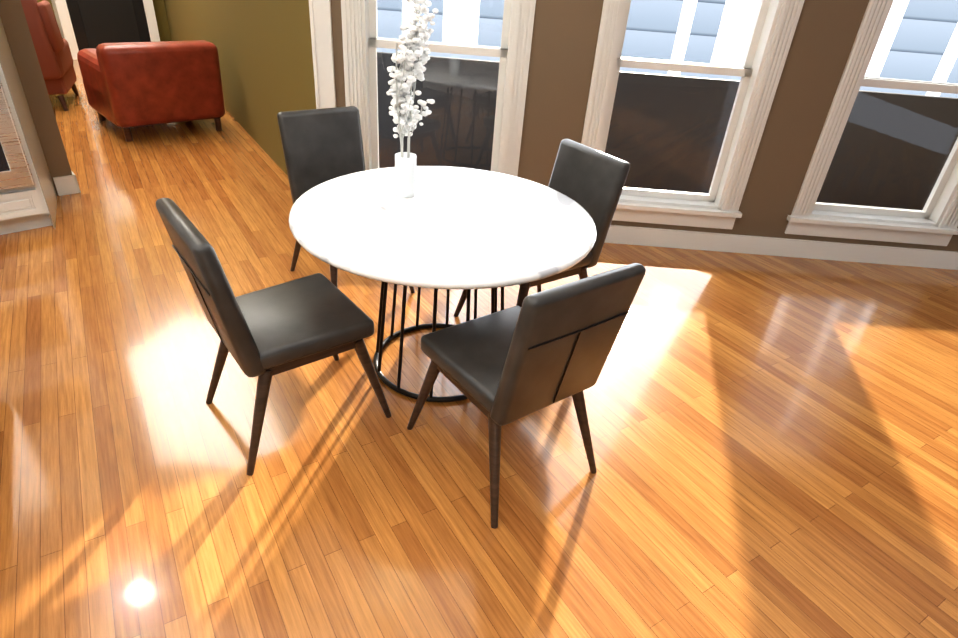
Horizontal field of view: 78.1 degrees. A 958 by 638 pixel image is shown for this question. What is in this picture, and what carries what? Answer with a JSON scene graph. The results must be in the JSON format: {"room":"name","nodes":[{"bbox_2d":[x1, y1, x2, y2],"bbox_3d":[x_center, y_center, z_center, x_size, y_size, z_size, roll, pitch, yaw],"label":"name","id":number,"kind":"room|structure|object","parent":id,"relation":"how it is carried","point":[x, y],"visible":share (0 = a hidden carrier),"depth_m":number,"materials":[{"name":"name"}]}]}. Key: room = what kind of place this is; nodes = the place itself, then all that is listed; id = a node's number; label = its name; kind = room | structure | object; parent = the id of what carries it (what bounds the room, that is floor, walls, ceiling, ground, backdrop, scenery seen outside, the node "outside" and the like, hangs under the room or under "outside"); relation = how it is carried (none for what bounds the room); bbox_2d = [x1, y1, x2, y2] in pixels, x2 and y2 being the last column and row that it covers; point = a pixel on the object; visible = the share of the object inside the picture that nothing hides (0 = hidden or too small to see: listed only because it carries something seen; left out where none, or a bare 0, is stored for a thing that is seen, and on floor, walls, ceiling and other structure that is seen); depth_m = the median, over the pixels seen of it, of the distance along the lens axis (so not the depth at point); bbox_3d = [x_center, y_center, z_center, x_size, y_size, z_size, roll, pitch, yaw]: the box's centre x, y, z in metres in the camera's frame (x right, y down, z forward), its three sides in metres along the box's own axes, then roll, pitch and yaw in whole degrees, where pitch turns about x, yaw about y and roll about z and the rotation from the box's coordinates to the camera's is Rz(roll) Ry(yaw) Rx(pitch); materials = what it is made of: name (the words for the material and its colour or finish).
{"room":"dining room","nodes":[
{"label":"dining room","id":0,"kind":"room"},
{"bbox_2d":[0,59,957,637],"bbox_3d":[-5.021,-0.913,4.051,22.000,0.050,28.000,12,32,11],"label":"floor","id":1,"kind":"structure","parent":0,"point":[774,441],"depth_m":2.31,"materials":[{"name":"brown wood"}]},
{"bbox_2d":[0,66,39,197],"bbox_3d":[-2.917,-0.974,3.170,0.402,0.645,0.617,12,32,11],"label":"fireplace","id":2,"kind":"object","parent":1,"relation":"on","point":[18,174],"depth_m":3.42,"materials":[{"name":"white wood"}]},
{"bbox_2d":[0,186,39,201],"bbox_3d":[-2.912,-1.293,3.000,0.407,1.395,0.631,12,32,11],"label":"fireplace","id":3,"kind":"object","parent":1,"relation":"on","point":[37,187],"depth_m":3.54,"materials":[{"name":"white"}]},
{"bbox_2d":[0,190,51,234],"bbox_3d":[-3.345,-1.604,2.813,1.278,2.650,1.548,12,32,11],"label":"hearth","id":4,"kind":"object","parent":1,"relation":"on","point":[28,197],"depth_m":3.62,"materials":[{"name":"white"}]},
{"bbox_2d":[0,18,56,227],"bbox_3d":[-2.791,-1.854,3.293,0.526,2.650,0.447,12,32,11],"label":"fireplace mantel","id":5,"kind":"object","parent":1,"relation":"on","point":[47,190],"depth_m":3.67,"materials":[{"name":"white wood"}]},
{"bbox_2d":[21,0,78,110],"bbox_3d":[-4.671,-2.736,6.002,0.820,1.066,0.934,-9,34,-21],"label":"armchair","id":6,"kind":"object","parent":1,"relation":"on","point":[53,51],"visible":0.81,"depth_m":5.83,"materials":[{"name":"red leather"},{"name":"wood"}]},
{"bbox_2d":[51,0,159,59],"bbox_3d":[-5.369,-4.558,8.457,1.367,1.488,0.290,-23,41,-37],"label":"door","id":7,"kind":"structure","parent":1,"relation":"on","point":[84,24],"depth_m":8.50,"materials":[{"name":"white dark painted wood"}]},
{"bbox_2d":[77,40,224,141],"bbox_3d":[-3.136,-2.272,5.682,0.979,0.813,1.054,-23,41,-37],"label":"armchair","id":8,"kind":"object","parent":1,"relation":"on","point":[127,85],"visible":1,"depth_m":5.32,"materials":[{"name":"red leather"}]},
{"bbox_2d":[156,198,391,475],"bbox_3d":[-0.731,-0.002,2.227,0.627,0.909,0.504,-19,39,-33],"label":"chair","id":9,"kind":"object","parent":1,"relation":"on","point":[265,335],"visible":1,"depth_m":2.10,"materials":[{"name":"grey leather"}]},
{"bbox_2d":[277,106,414,292],"bbox_3d":[-0.718,-0.608,3.212,0.503,0.909,0.627,-18,38,-33],"label":"chair","id":10,"kind":"object","parent":1,"relation":"on","point":[320,146],"visible":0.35,"depth_m":3.20,"materials":[{"name":"grey leather"}]},
{"bbox_2d":[289,166,596,401],"bbox_3d":[-0.163,-0.121,2.628,1.240,0.759,1.240,12,32,11],"label":"dining table","id":11,"kind":"object","parent":1,"relation":"on","point":[448,228],"visible":0.9,"depth_m":2.31,"materials":[{"name":"white stone"}]},
{"bbox_2d":[386,0,438,197],"bbox_3d":[-0.278,-0.902,2.369,0.203,0.819,0.290,12,32,11],"label":"vase","id":12,"kind":"object","parent":11,"relation":"on","point":[412,58],"visible":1,"depth_m":2.33,"materials":[{"name":"white ceramic"},{"name":"white blossoms"}]},
{"bbox_2d":[407,263,645,528],"bbox_3d":[0.118,0.141,2.106,0.503,0.909,0.627,-18,38,-32],"label":"chair","id":13,"kind":"object","parent":1,"relation":"on","point":[535,352],"visible":1,"depth_m":1.88,"materials":[{"name":"grey leather"}]},
{"bbox_2d":[454,139,629,316],"bbox_3d":[0.290,-0.361,2.944,0.627,0.909,0.504,-16,37,-30],"label":"chair","id":14,"kind":"object","parent":1,"relation":"on","point":[590,181],"visible":0.44,"depth_m":2.85,"materials":[{"name":"grey leather"}]},
{"bbox_2d":[0,0,957,251],"bbox_3d":[-2.084,-2.260,0.363,20.973,7.500,16.246,12,32,11],"label":"wall","id":15,"kind":"structure","parent":0,"point":[264,47],"depth_m":3.84,"materials":[{"name":"brown paint"}]},
{"bbox_2d":[341,0,535,176],"bbox_3d":[-0.254,-1.659,3.631,1.170,1.973,0.230,4,32,0],"label":"window","id":16,"kind":"structure","parent":15,"relation":"in","point":[362,41],"depth_m":3.66,"materials":[{"name":"white wood"}]},
{"bbox_2d":[309,0,957,269],"bbox_3d":[2.939,-1.595,3.464,7.751,2.820,1.869,12,32,11],"label":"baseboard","id":17,"kind":"structure","parent":15,"relation":"attached to","point":[322,43],"depth_m":4.14,"materials":[{"name":"white painted wood"}]},
{"bbox_2d":[581,0,804,229],"bbox_3d":[1.262,-1.543,3.642,1.170,1.973,0.230,4,32,0],"label":"window","id":18,"kind":"structure","parent":15,"relation":"in","point":[759,71],"depth_m":3.71,"materials":[{"name":"white wood"}]},
{"bbox_2d":[784,0,957,245],"bbox_3d":[2.757,-1.428,3.654,1.170,1.973,0.230,4,32,0],"label":"window","id":19,"kind":"structure","parent":15,"relation":"in","point":[934,221],"depth_m":3.94,"materials":[{"name":"white wood"}]},
{"label":"outside","id":20,"kind":"structure","parent":0,"visible":0},
{"bbox_2d":[377,0,957,210],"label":"window","id":21,"kind":"structure","parent":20,"point":[899,60],"depth_m":5.08,"materials":[{"name":"white"}]}
]}

